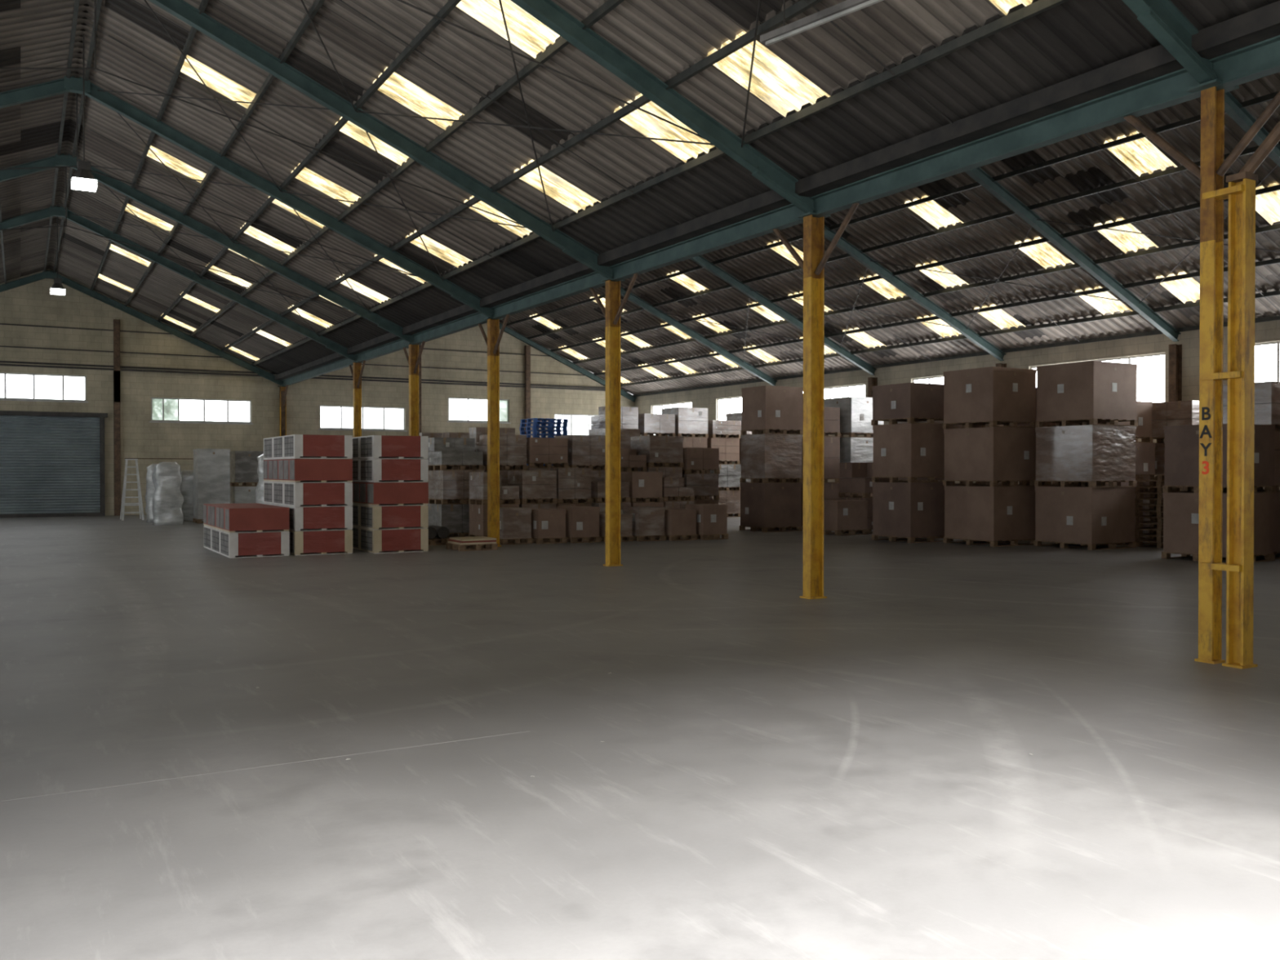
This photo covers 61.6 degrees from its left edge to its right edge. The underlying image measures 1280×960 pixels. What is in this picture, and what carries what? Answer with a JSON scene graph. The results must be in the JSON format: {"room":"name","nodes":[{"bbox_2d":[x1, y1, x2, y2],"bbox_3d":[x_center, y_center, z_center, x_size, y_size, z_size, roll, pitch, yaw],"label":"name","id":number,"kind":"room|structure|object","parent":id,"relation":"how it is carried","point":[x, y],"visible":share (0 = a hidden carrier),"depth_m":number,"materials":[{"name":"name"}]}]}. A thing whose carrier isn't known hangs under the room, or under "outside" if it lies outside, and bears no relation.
{"room":"warehouse","nodes":[
{"label":"warehouse","id":0,"kind":"room"},
{"bbox_2d":[0,268,634,515],"bbox_3d":[-13.657,-3.045,40.789,30.840,8.550,0.250,0,1,-30],"label":"wall","id":1,"kind":"structure","parent":0,"point":[33,303],"depth_m":39.18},
{"bbox_2d":[0,372,88,403],"bbox_3d":[-21.134,-3.155,36.378,4.300,0.950,0.190,0,1,-30],"label":"window","id":2,"kind":"structure","parent":1,"relation":"in","point":[16,386],"depth_m":36.80,"materials":[{"name":"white glass"}]},
{"bbox_2d":[0,410,107,517],"bbox_3d":[-20.861,-0.530,36.379,5.050,3.600,0.216,0,1,-30],"label":"door","id":3,"kind":"structure","parent":1,"relation":"in","point":[52,463],"depth_m":36.77,"materials":[{"name":"metal"}]},
{"bbox_2d":[149,397,253,424],"bbox_3d":[-16.046,-2.522,39.322,3.550,0.910,0.190,0,1,-30],"label":"window","id":4,"kind":"structure","parent":1,"relation":"in","point":[163,410],"depth_m":39.32,"materials":[{"name":"clear glass"}]},
{"bbox_2d":[0,323,629,459],"bbox_3d":[-13.565,-3.039,40.629,30.240,4.540,0.080,0,1,-30],"label":"trim","id":5,"kind":"structure","parent":1,"relation":"attached to","point":[6,362],"depth_m":39.39,"materials":[{"name":"metal"}]},
{"bbox_2d":[113,319,530,515],"bbox_3d":[-11.605,-2.229,41.732,15.950,6.900,0.178,0,1,-30],"label":"trim","id":6,"kind":"structure","parent":1,"relation":"attached to","point":[117,415],"depth_m":37.75,"materials":[{"name":"metal"}]},
{"bbox_2d":[318,404,407,431],"bbox_3d":[-10.915,-2.419,42.285,3.500,0.970,0.190,0,1,-30],"label":"window","id":7,"kind":"structure","parent":1,"relation":"in","point":[331,417],"depth_m":42.38,"materials":[{"name":"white glass"}]},
{"bbox_2d":[447,397,511,423],"bbox_3d":[-6.715,-2.891,44.706,2.800,1.030,0.190,0,1,-30],"label":"window","id":8,"kind":"structure","parent":1,"relation":"in","point":[460,410],"depth_m":44.59,"materials":[{"name":"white glass"}]},
{"bbox_2d":[554,413,598,435],"bbox_3d":[-2.601,-2.377,47.086,2.700,1.000,0.190,0,1,-30],"label":"window","id":9,"kind":"structure","parent":1,"relation":"in","point":[577,424],"depth_m":47.04,"materials":[{"name":"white glass"}]},
{"bbox_2d":[0,270,636,401],"bbox_3d":[-13.522,-2.976,40.550,30.829,8.417,0.200,0,1,-30],"label":"roof beam","id":10,"kind":"structure","parent":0,"point":[46,274],"depth_m":38.93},
{"bbox_2d":[0,205,777,386],"bbox_3d":[-8.347,-2.895,31.587,30.829,8.417,0.200,0,1,-30],"label":"roof beam","id":11,"kind":"structure","parent":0,"point":[46,213],"depth_m":29.96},
{"bbox_2d":[0,153,876,375],"bbox_3d":[-5.722,-2.854,27.040,30.829,8.417,0.200,0,1,-30],"label":"roof beam","id":12,"kind":"structure","parent":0,"point":[63,160],"depth_m":25.37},
{"bbox_2d":[0,75,1005,360],"bbox_3d":[-3.097,-2.813,22.494,30.829,8.417,0.200,0,1,-30],"label":"roof beam","id":13,"kind":"structure","parent":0,"point":[65,85],"depth_m":20.54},
{"bbox_2d":[591,406,638,429],"bbox_3d":[-0.837,-0.543,35.021,1.244,3.650,1.148,0,1,-30],"label":"pallet stack","id":14,"kind":"object","parent":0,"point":[628,415],"visible":0.09,"depth_m":34.63,"materials":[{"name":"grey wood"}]},
{"bbox_2d":[0,514,1279,959],"bbox_3d":[-1.145,1.526,19.157,31.440,0.200,50.400,0,1,-30],"label":"floor","id":15,"kind":"structure","parent":0,"point":[776,773],"depth_m":5.93,"materials":[{"name":"concrete"}]},
{"bbox_2d":[120,458,144,520],"bbox_3d":[-16.414,0.304,34.634,0.660,1.977,0.934,0,1,-30],"label":"step ladder","id":16,"kind":"object","parent":15,"relation":"on","point":[123,504],"visible":0.99,"depth_m":34.48,"materials":[{"name":"metal"}]},
{"bbox_2d":[145,463,157,522],"bbox_3d":[-14.895,0.398,33.324,0.839,1.800,0.966,0,1,-30],"label":"load","id":17,"kind":"object","parent":15,"relation":"on","point":[150,488],"visible":0.36,"depth_m":32.86},
{"bbox_2d":[151,462,183,525],"bbox_3d":[-13.897,0.388,31.595,0.839,1.850,0.743,0,1,-30],"label":"load","id":18,"kind":"object","parent":15,"relation":"on","point":[167,498],"visible":1,"depth_m":31.31},
{"bbox_2d":[180,470,203,520],"bbox_3d":[-14.380,0.489,34.316,0.872,1.600,0.833,0,1,-30],"label":"load","id":19,"kind":"object","parent":15,"relation":"on","point":[187,483],"visible":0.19,"depth_m":33.93},
{"bbox_2d":[192,448,230,523],"bbox_3d":[-13.155,0.176,32.938,0.950,2.250,1.000,0,1,-30],"label":"crate","id":20,"kind":"object","parent":15,"relation":"on","point":[211,467],"visible":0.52,"depth_m":32.53,"materials":[{"name":"grey plastic"}]},
{"bbox_2d":[203,502,289,558],"bbox_3d":[-7.806,0.956,21.137,1.072,0.904,3.200,0,1,-30],"label":"crate stack","id":21,"kind":"object","parent":15,"relation":"on","point":[244,530],"visible":1,"depth_m":19.86,"materials":[{"name":"plastic"}]},
{"bbox_2d":[229,450,263,503],"bbox_3d":[-12.367,0.194,33.736,0.912,2.200,1.007,0,1,-30],"label":"crate","id":22,"kind":"object","parent":15,"relation":"on","point":[243,464],"visible":0.45,"depth_m":33.28,"materials":[{"name":"grey plastic"}]},
{"bbox_2d":[255,453,266,503],"bbox_3d":[-10.432,0.271,30.699,1.128,2.100,1.076,0,1,-30],"label":"load","id":23,"kind":"object","parent":15,"relation":"on","point":[260,487],"visible":0.22,"depth_m":30.22},
{"bbox_2d":[0,730,530,801],"bbox_3d":[-4.783,1.561,4.208,9.490,0.001,0.007,0,1,-30],"label":"joint","id":24,"kind":"object","parent":15,"relation":"on","point":[528,731],"visible":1,"depth_m":5.77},
{"bbox_2d":[277,385,288,436],"bbox_3d":[-13.502,-1.171,40.578,0.320,4.805,1.649,0,1,-30],"label":"steel column","id":25,"kind":"structure","parent":15,"relation":"on","point":[281,388],"depth_m":40.46,"materials":[{"name":"yellow paint"}]},
{"bbox_2d":[263,434,352,555],"bbox_3d":[-6.742,0.269,21.630,1.092,2.269,3.000,0,1,-30],"label":"crate stack","id":26,"kind":"object","parent":15,"relation":"on","point":[311,476],"visible":0.76,"depth_m":20.40,"materials":[{"name":"plastic"}]},
{"bbox_2d":[349,360,365,437],"bbox_3d":[-8.327,-1.089,31.614,0.320,4.805,1.649,0,1,-30],"label":"steel column","id":27,"kind":"structure","parent":15,"relation":"on","point":[357,371],"depth_m":31.58,"materials":[{"name":"yellow paint"}]},
{"bbox_2d":[351,435,428,553],"bbox_3d":[-5.388,0.265,22.123,1.092,2.269,3.000,0,1,-30],"label":"crate stack","id":28,"kind":"object","parent":15,"relation":"on","point":[390,473],"visible":0.7,"depth_m":20.88,"materials":[{"name":"plastic"}]},
{"bbox_2d":[403,341,425,435],"bbox_3d":[-5.702,-1.048,27.068,0.320,4.805,1.649,0,1,-30],"label":"steel column","id":29,"kind":"structure","parent":15,"relation":"on","point":[414,357],"depth_m":27.04,"materials":[{"name":"yellow paint"}]},
{"bbox_2d":[426,524,449,545],"bbox_3d":[-4.643,1.194,23.254,0.900,0.390,0.900,0,1,-30],"label":"wooden pallet","id":30,"kind":"object","parent":15,"relation":"on","point":[437,535],"visible":0.42,"depth_m":23.01,"materials":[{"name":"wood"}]},
{"bbox_2d":[418,432,470,502],"bbox_3d":[-5.262,0.040,28.645,1.170,2.600,1.127,0,1,-30],"label":"pallet stack","id":31,"kind":"object","parent":15,"relation":"on","point":[464,435],"visible":0.06,"depth_m":28.39,"materials":[{"name":"cardboard"}]},
{"bbox_2d":[427,437,484,537],"bbox_3d":[-4.429,0.176,25.747,1.082,2.380,1.081,0,1,-30],"label":"pallet stack","id":32,"kind":"object","parent":15,"relation":"on","point":[446,484],"visible":0.82,"depth_m":25.33,"materials":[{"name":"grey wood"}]},
{"bbox_2d":[445,536,497,551],"bbox_3d":[-3.408,1.287,21.716,0.800,0.232,0.800,0,1,-30],"label":"wooden pallet","id":33,"kind":"object","parent":15,"relation":"on","point":[473,543],"visible":1,"depth_m":21.49,"materials":[{"name":"brown wood"}]},
{"bbox_2d":[469,426,515,469],"bbox_3d":[-4.127,-0.041,29.318,1.199,2.750,1.160,0,1,-30],"label":"pallet stack","id":34,"kind":"object","parent":15,"relation":"on","point":[474,432],"visible":0.05,"depth_m":28.72,"materials":[{"name":"cardboard"}]},
{"bbox_2d":[478,314,509,546],"bbox_3d":[-3.077,-1.007,22.522,0.320,4.805,1.649,0,1,-30],"label":"steel column","id":35,"kind":"structure","parent":15,"relation":"on","point":[494,337],"depth_m":22.50,"materials":[{"name":"yellow paint"}]},
{"bbox_2d":[468,471,519,537],"bbox_3d":[-3.365,0.596,24.741,0.907,1.560,0.906,0,1,-30],"label":"pallet stack","id":36,"kind":"object","parent":15,"relation":"on","point":[477,500],"visible":0.45,"depth_m":24.44,"materials":[{"name":"cardboard"}]},
{"bbox_2d":[475,434,527,502],"bbox_3d":[-3.467,0.131,26.339,1.072,2.460,1.083,0,1,-30],"label":"pallet stack","id":37,"kind":"object","parent":15,"relation":"on","point":[512,451],"visible":0.24,"depth_m":25.94,"materials":[{"name":"cardboard"}]},
{"bbox_2d":[499,506,532,544],"bbox_3d":[-2.846,0.996,23.539,0.700,0.780,0.800,0,1,-30],"label":"pallet stack","id":38,"kind":"object","parent":15,"relation":"on","point":[515,522],"visible":0.78,"depth_m":23.20,"materials":[{"name":"cardboard"}]},
{"bbox_2d":[507,470,557,508],"bbox_3d":[-2.554,0.570,25.312,0.922,1.600,0.926,0,1,-30],"label":"pallet stack","id":39,"kind":"object","parent":15,"relation":"on","point":[535,486],"visible":0.41,"depth_m":24.95,"materials":[{"name":"cardboard"}]},
{"bbox_2d":[512,437,568,502],"bbox_3d":[-2.501,0.156,26.874,1.081,2.400,1.080,0,1,-30],"label":"pallet stack","id":40,"kind":"object","parent":15,"relation":"on","point":[540,451],"visible":0.3,"depth_m":26.38,"materials":[{"name":"cardboard"}]},
{"bbox_2d":[519,417,568,466],"bbox_3d":[-3.165,-0.357,35.180,1.239,3.275,1.139,0,1,-30],"label":"pallets","id":41,"kind":"object","parent":15,"relation":"on","point":[535,431],"visible":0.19,"depth_m":34.88,"materials":[{"name":"plastic"}]},
{"bbox_2d":[531,508,566,543],"bbox_3d":[-2.114,1.014,23.801,0.700,0.740,0.800,0,1,-30],"label":"pallet stack","id":42,"kind":"object","parent":15,"relation":"on","point":[548,525],"visible":0.87,"depth_m":23.48,"materials":[{"name":"cardboard"}]},
{"bbox_2d":[542,467,591,508],"bbox_3d":[-1.756,0.535,25.870,0.902,1.660,0.934,0,1,-30],"label":"pallet stack","id":43,"kind":"object","parent":15,"relation":"on","point":[573,484],"visible":0.38,"depth_m":25.50,"materials":[{"name":"cardboard"}]},
{"bbox_2d":[557,506,600,542],"bbox_3d":[-1.381,0.987,24.062,0.700,0.790,0.800,0,1,-30],"label":"pallet stack","id":44,"kind":"object","parent":15,"relation":"on","point":[582,522],"visible":0.8,"depth_m":23.74,"materials":[{"name":"cardboard"}]},
{"bbox_2d":[554,435,605,502],"bbox_3d":[-1.499,0.111,27.456,1.078,2.480,1.075,0,1,-30],"label":"pallet stack","id":45,"kind":"object","parent":15,"relation":"on","point":[588,451],"visible":0.29,"depth_m":26.99,"materials":[{"name":"cardboard"}]},
{"bbox_2d":[584,481,631,513],"bbox_3d":[-0.835,0.702,26.205,0.929,1.320,0.911,0,1,-30],"label":"pallet stack","id":46,"kind":"object","parent":15,"relation":"on","point":[597,488],"visible":0.16,"depth_m":25.80,"materials":[{"name":"cardboard"}]},
{"bbox_2d":[589,273,638,566],"bbox_3d":[-0.452,-0.966,17.975,0.320,4.805,1.649,0,1,-30],"label":"steel column","id":47,"kind":"structure","parent":15,"relation":"on","point":[612,310],"depth_m":17.96,"materials":[{"name":"yellow paint"}]},
{"bbox_2d":[588,428,640,471],"bbox_3d":[-0.760,-0.084,31.274,1.203,2.800,1.128,0,1,-30],"label":"pallet stack","id":48,"kind":"object","parent":15,"relation":"on","point":[625,433],"visible":0.05,"depth_m":30.90,"materials":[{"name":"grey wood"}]},
{"bbox_2d":[599,512,633,542],"bbox_3d":[-0.648,1.069,24.324,0.700,0.620,0.800,0,1,-30],"label":"pallet stack","id":49,"kind":"object","parent":15,"relation":"on","point":[626,519],"visible":0.35,"depth_m":24.07,"materials":[{"name":"cardboard"}]},
{"bbox_2d":[592,448,647,471],"bbox_3d":[-0.533,0.266,28.034,1.067,2.160,1.083,0,1,-30],"label":"pallet stack","id":50,"kind":"object","parent":15,"relation":"on","point":[630,461],"visible":0.16,"depth_m":27.68,"materials":[{"name":"cardboard"}]},
{"bbox_2d":[622,506,666,541],"bbox_3d":[0.084,0.997,24.584,0.700,0.760,0.800,0,1,-30],"label":"pallet stack","id":51,"kind":"object","parent":15,"relation":"on","point":[648,522],"visible":0.84,"depth_m":24.26,"materials":[{"name":"cardboard"}]},
{"bbox_2d":[620,471,663,506],"bbox_3d":[-0.022,0.577,26.778,0.907,1.560,0.931,0,1,-30],"label":"pallet stack","id":52,"kind":"object","parent":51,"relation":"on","point":[645,487],"visible":0.44,"depth_m":26.41,"materials":[{"name":"cardboard"}]},
{"bbox_2d":[630,435,684,477],"bbox_3d":[0.433,0.091,28.577,1.095,2.500,1.076,0,1,-30],"label":"pallet stack","id":53,"kind":"object","parent":15,"relation":"on","point":[662,452],"visible":0.3,"depth_m":28.18,"materials":[{"name":"cardboard"}]},
{"bbox_2d":[638,413,675,435],"bbox_3d":[0.349,-0.449,35.691,1.265,3.450,1.126,0,1,-30],"label":"pallet stack","id":54,"kind":"object","parent":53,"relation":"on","point":[658,424],"visible":0.16,"depth_m":35.19,"materials":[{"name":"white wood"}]},
{"bbox_2d":[657,508,697,540],"bbox_3d":[0.817,1.024,24.846,0.700,0.700,0.800,0,1,-30],"label":"pallet stack","id":55,"kind":"object","parent":15,"relation":"on","point":[679,523],"visible":0.78,"depth_m":24.51,"materials":[{"name":"cardboard"}]},
{"bbox_2d":[655,477,694,508],"bbox_3d":[0.779,0.642,27.332,0.926,1.420,0.929,0,1,-30],"label":"pallet stack","id":56,"kind":"object","parent":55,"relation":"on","point":[674,493],"visible":0.38,"depth_m":26.91,"materials":[{"name":"cardboard"}]},
{"bbox_2d":[661,407,708,448],"bbox_3d":[1.511,-0.580,36.378,1.227,3.700,1.136,0,1,-30],"label":"pallet stack","id":57,"kind":"object","parent":15,"relation":"on","point":[690,421],"visible":0.25,"depth_m":35.93,"materials":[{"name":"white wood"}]},
{"bbox_2d":[684,503,728,540],"bbox_3d":[1.549,0.972,25.107,0.700,0.800,0.800,0,1,-30],"label":"pallet stack","id":58,"kind":"object","parent":15,"relation":"on","point":[711,519],"visible":0.84,"depth_m":24.78,"materials":[{"name":"cardboard"}]},
{"bbox_2d":[674,447,719,504],"bbox_3d":[1.428,0.236,29.135,1.056,2.200,1.071,0,1,-30],"label":"pallet stack","id":59,"kind":"object","parent":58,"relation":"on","point":[698,462],"visible":0.46,"depth_m":28.69,"materials":[{"name":"cardboard"}]},
{"bbox_2d":[694,420,741,516],"bbox_3d":[2.684,-0.386,37.062,1.250,3.300,1.153,0,1,-30],"label":"pallet stack","id":60,"kind":"object","parent":15,"relation":"on","point":[721,433],"visible":0.59,"depth_m":36.64,"materials":[{"name":"cardboard"}]},
{"bbox_2d":[725,412,758,515],"bbox_3d":[3.835,-0.542,37.721,1.233,3.600,1.155,0,1,-30],"label":"pallet stack","id":61,"kind":"object","parent":15,"relation":"on","point":[731,416],"visible":0.09,"depth_m":37.31,"materials":[{"name":"cardboard"}]},
{"bbox_2d":[739,385,803,532],"bbox_3d":[3.486,-0.553,28.441,1.282,3.790,1.117,0,1,-30],"label":"pallet stack","id":62,"kind":"object","parent":15,"relation":"on","point":[771,457],"visible":0.99,"depth_m":28.03,"materials":[{"name":"cardboard"}]},
{"bbox_2d":[778,407,840,528],"bbox_3d":[4.635,-0.491,29.339,1.229,3.650,1.213,0,1,-30],"label":"pallet stack","id":63,"kind":"object","parent":15,"relation":"on","point":[831,415],"visible":0.13,"depth_m":28.96,"materials":[{"name":"cardboard"}]},
{"bbox_2d":[772,203,859,599],"bbox_3d":[2.173,-0.924,13.429,0.320,4.805,1.649,0,1,-30],"label":"steel column","id":64,"kind":"structure","parent":15,"relation":"on","point":[815,258],"depth_m":13.41,"materials":[{"name":"yellow paint"}]},
{"bbox_2d":[823,499,868,535],"bbox_3d":[5.015,0.931,26.923,1.000,0.850,1.000,0,1,-30],"label":"pallet stack","id":65,"kind":"object","parent":15,"relation":"on","point":[840,516],"visible":0.88,"depth_m":26.51,"materials":[{"name":"cardboard"}]},
{"bbox_2d":[823,396,883,499],"bbox_3d":[5.946,-0.471,29.889,1.217,3.600,1.228,0,1,-30],"label":"pallet stack","id":66,"kind":"object","parent":15,"relation":"on","point":[855,412],"visible":0.34,"depth_m":29.31,"materials":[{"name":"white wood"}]},
{"bbox_2d":[839,462,889,533],"bbox_3d":[5.854,0.449,27.640,1.026,1.800,1.012,0,1,-30],"label":"pallet stack","id":67,"kind":"object","parent":15,"relation":"on","point":[855,478],"visible":0.47,"depth_m":27.44,"materials":[{"name":"cardboard"}]},
{"bbox_2d":[867,377,877,436],"bbox_3d":[7.522,-1.015,34.704,0.237,4.600,0.180,0,1,-30],"label":"stanchion","id":68,"kind":"object","parent":15,"relation":"on","point":[872,381],"visible":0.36,"depth_m":34.66,"materials":[{"name":"metal"}]},
{"bbox_2d":[871,382,953,542],"bbox_3d":[6.184,-0.386,24.376,1.320,3.530,1.294,0,1,-30],"label":"pallet stack","id":69,"kind":"object","parent":15,"relation":"on","point":[911,509],"visible":0.91,"depth_m":23.88,"materials":[{"name":"cardboard"}]},
{"bbox_2d":[897,420,962,538],"bbox_3d":[7.103,-0.436,25.954,1.283,3.600,1.292,0,1,-30],"label":"pallet stack","id":70,"kind":"object","parent":15,"relation":"on","point":[955,426],"visible":0.08,"depth_m":25.47,"materials":[{"name":"brown wood"}]},
{"bbox_2d":[955,424,1003,484],"bbox_3d":[8.446,-0.442,26.623,1.264,3.600,1.272,0,1,-30],"label":"pallet stack","id":71,"kind":"object","parent":15,"relation":"on","point":[960,482],"visible":0.05,"depth_m":26.09,"materials":[{"name":"brown wood"}]},
{"bbox_2d":[942,366,1036,546],"bbox_3d":[7.609,-0.497,23.342,1.377,3.770,1.427,0,1,-30],"label":"pallet stack","id":72,"kind":"object","parent":15,"relation":"on","point":[989,454],"visible":0.94,"depth_m":22.84,"materials":[{"name":"cardboard"}]},
{"bbox_2d":[1002,386,1071,486],"bbox_3d":[9.450,-0.378,25.137,1.308,3.500,1.308,0,1,-30],"label":"pallet stack","id":73,"kind":"object","parent":15,"relation":"on","point":[1044,483],"visible":0.08,"depth_m":24.66,"materials":[{"name":"brown wood"}]},
{"bbox_2d":[1033,360,1137,550],"bbox_3d":[9.294,-0.498,22.394,1.425,3.790,1.441,0,1,-30],"label":"pallet stack","id":74,"kind":"object","parent":15,"relation":"on","point":[1086,394],"visible":1,"depth_m":21.91,"materials":[{"name":"cardboard"}]},
{"bbox_2d":[1071,400,1155,545],"bbox_3d":[10.446,-0.165,23.697,1.221,3.100,1.268,0,1,-30],"label":"pallet stack","id":75,"kind":"object","parent":15,"relation":"on","point":[1144,451],"visible":0.15,"depth_m":23.33,"materials":[{"name":"cardboard"}]},
{"bbox_2d":[1134,474,1194,548],"bbox_3d":[11.141,0.642,22.312,1.131,1.511,1.130,0,1,-30],"label":"pallets","id":76,"kind":"object","parent":15,"relation":"on","point":[1156,481],"visible":0.34,"depth_m":22.44,"materials":[{"name":"brown wood"}]},
{"bbox_2d":[1141,400,1199,539],"bbox_3d":[12.029,-0.166,23.788,1.223,3.100,1.225,0,1,-30],"label":"pallet stack","id":77,"kind":"object","parent":15,"relation":"on","point":[1177,413],"visible":0.2,"depth_m":23.50,"materials":[{"name":"cardboard"}]},
{"bbox_2d":[1168,343,1182,401],"bbox_3d":[12.772,-0.932,25.611,0.237,4.600,0.180,0,1,-30],"label":"stanchion","id":78,"kind":"object","parent":15,"relation":"on","point":[1175,394],"visible":0.36,"depth_m":25.58,"materials":[{"name":"metal"}]},
{"bbox_2d":[1123,79,1279,669],"bbox_3d":[4.825,-0.888,8.834,0.320,4.815,1.900,0,1,-30],"label":"steel column","id":79,"kind":"structure","parent":15,"relation":"on","point":[1240,193],"depth_m":8.79,"materials":[{"name":"yellow paint"}]},
{"bbox_2d":[280,35,1279,386],"bbox_3d":[-2.552,-3.476,21.590,0.140,0.237,44.060,0,1,-30],"label":"beam","id":80,"kind":"structure","parent":79,"relation":"on","point":[1260,60],"depth_m":11.67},
{"bbox_2d":[1201,461,1208,474],"bbox_3d":[4.700,-0.102,8.915,0.004,0.111,0.060,0,1,-30],"label":"number","id":81,"kind":"object","parent":79,"relation":"attached to","point":[1206,463],"visible":1,"depth_m":8.91,"materials":[{"name":"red paint"}]},
{"bbox_2d":[1199,425,1212,438],"bbox_3d":[4.700,-0.402,8.911,0.004,0.109,0.109,0,1,-30],"label":"letter","id":82,"kind":"object","parent":79,"relation":"attached to","point":[1205,428],"visible":1,"depth_m":8.91,"materials":[{"name":"black paint"}]},
{"bbox_2d":[1200,443,1211,456],"bbox_3d":[4.700,-0.252,8.913,0.004,0.108,0.103,0,1,-30],"label":"letter","id":83,"kind":"object","parent":79,"relation":"attached to","point":[1202,444],"visible":1,"depth_m":8.91,"materials":[{"name":"black paint"}]},
{"bbox_2d":[1201,407,1210,420],"bbox_3d":[4.702,-0.552,8.906,0.004,0.108,0.076,0,1,-30],"label":"letter","id":84,"kind":"object","parent":79,"relation":"attached to","point":[1203,413],"visible":1,"depth_m":8.91,"materials":[{"name":"black paint"}]},
{"bbox_2d":[1161,423,1275,563],"bbox_3d":[10.347,0.226,19.194,1.313,2.400,1.308,0,1,-30],"label":"pallet stack","id":85,"kind":"object","parent":15,"relation":"on","point":[1181,451],"visible":0.49,"depth_m":18.95,"materials":[{"name":"cardboard"}]},
{"bbox_2d":[1222,381,1279,559],"bbox_3d":[11.543,-0.183,20.113,1.363,3.200,1.315,0,1,-30],"label":"pallet stack","id":86,"kind":"object","parent":15,"relation":"on","point":[1267,394],"visible":0.05,"depth_m":19.35,"materials":[{"name":"cardboard"}]},
{"bbox_2d":[0,0,1279,395],"bbox_3d":[-2.505,-5.332,21.601,30.990,3.663,44.100,0,1,-30],"label":"ceiling","id":87,"kind":"structure","parent":0,"point":[1072,38],"depth_m":18.70,"materials":[{"name":"metal"}]},
{"bbox_2d":[49,216,66,295],"bbox_3d":[-15.538,-6.019,28.619,0.380,2.097,0.380,0,1,-30],"label":"lamp","id":88,"kind":"object","parent":87,"relation":"hanging from","point":[57,288],"visible":0.93,"depth_m":28.55,"materials":[{"name":"white"}]},
{"bbox_2d":[70,34,97,191],"bbox_3d":[-8.688,-5.761,16.756,0.380,2.397,0.380,0,1,-30],"label":"lamp","id":89,"kind":"object","parent":87,"relation":"hanging from","point":[83,179],"visible":1,"depth_m":16.69,"materials":[{"name":"white"}]},
{"bbox_2d":[760,0,883,45],"bbox_3d":[1.651,-4.354,9.401,0.090,0.667,1.530,0,1,-41],"label":"light","id":90,"kind":"object","parent":87,"relation":"hanging from","point":[846,7],"visible":1,"depth_m":9.49,"materials":[{"name":"metal"}]},
{"bbox_2d":[0,0,1279,396],"bbox_3d":[-2.570,-5.265,21.564,30.650,3.553,44.060,0,1,-30],"label":"roof","id":91,"kind":"structure","parent":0,"point":[1035,8],"depth_m":20.91,"materials":[{"name":"metal"}]},
{"bbox_2d":[0,0,1279,364],"bbox_3d":[-1.842,-5.196,20.206,30.546,3.366,26.194,0,1,-30],"label":"rods","id":92,"kind":"object","parent":91,"relation":"attached to","point":[95,1],"depth_m":18.23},
{"bbox_2d":[97,0,1279,383],"bbox_3d":[1.021,-5.287,23.485,20.960,2.642,42.788,0,1,-30],"label":"skylights","id":93,"kind":"object","parent":91,"relation":"in","point":[774,81],"depth_m":19.50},
{"bbox_2d":[274,0,1279,380],"bbox_3d":[-2.552,-3.681,21.588,0.600,0.170,44.060,0,1,-30],"label":"roof beam","id":94,"kind":"structure","parent":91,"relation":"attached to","point":[1261,24],"depth_m":11.33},
{"bbox_2d":[148,0,1181,342],"bbox_3d":[-0.472,-2.771,17.947,30.829,8.417,0.200,0,1,-30],"label":"roof beam","id":95,"kind":"structure","parent":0,"point":[180,9],"depth_m":16.59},
{"bbox_2d":[510,0,1279,213],"bbox_3d":[2.153,-2.730,13.401,30.829,8.417,0.200,0,1,-30],"label":"roof beam","id":96,"kind":"structure","parent":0,"point":[548,12],"depth_m":12.41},
{"bbox_2d":[634,320,1279,490],"bbox_3d":[10.893,-1.142,29.374,0.250,4.950,44.100,0,1,-30],"label":"wall","id":97,"kind":"structure","parent":0,"point":[1264,331],"depth_m":29.53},
{"bbox_2d":[652,401,691,435],"bbox_3d":[1.349,-2.565,45.733,0.190,1.400,3.400,0,1,-30],"label":"window","id":98,"kind":"structure","parent":97,"relation":"in","point":[656,409],"depth_m":46.06,"materials":[{"name":"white glass"}]},
{"bbox_2d":[717,395,742,420],"bbox_3d":[3.924,-2.525,41.273,0.190,1.400,3.500,0,1,-30],"label":"window","id":99,"kind":"structure","parent":97,"relation":"in","point":[726,405],"depth_m":42.14,"materials":[{"name":"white glass"}]},
{"bbox_2d":[823,383,865,399],"bbox_3d":[6.499,-2.484,36.813,0.190,1.400,3.800,0,1,-30],"label":"window","id":100,"kind":"structure","parent":97,"relation":"in","point":[854,390],"depth_m":36.17,"materials":[{"name":"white glass"}]},
{"bbox_2d":[912,375,943,384],"bbox_3d":[9.174,-2.442,32.180,0.190,1.400,2.900,0,1,-30],"label":"window","id":101,"kind":"structure","parent":97,"relation":"in","point":[934,380],"depth_m":32.74,"materials":[{"name":"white glass"}]},
{"bbox_2d":[1030,352,1164,402],"bbox_3d":[11.736,-2.402,27.742,0.190,1.400,4.150,0,1,-30],"label":"window","id":102,"kind":"structure","parent":97,"relation":"in","point":[1150,367],"depth_m":26.45,"materials":[{"name":"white glass"}]},
{"bbox_2d":[1254,341,1279,382],"bbox_3d":[14.461,-2.359,23.022,0.190,1.400,3.150,0,1,-30],"label":"window","id":103,"kind":"structure","parent":97,"relation":"in","point":[1267,355],"depth_m":23.93,"materials":[{"name":"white glass"}]},
{"bbox_2d":[1121,0,1217,84],"bbox_3d":[4.743,-2.689,8.915,30.829,8.417,0.200,0,1,-30],"label":"roof beam","id":104,"kind":"structure","parent":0,"point":[1162,18],"depth_m":8.62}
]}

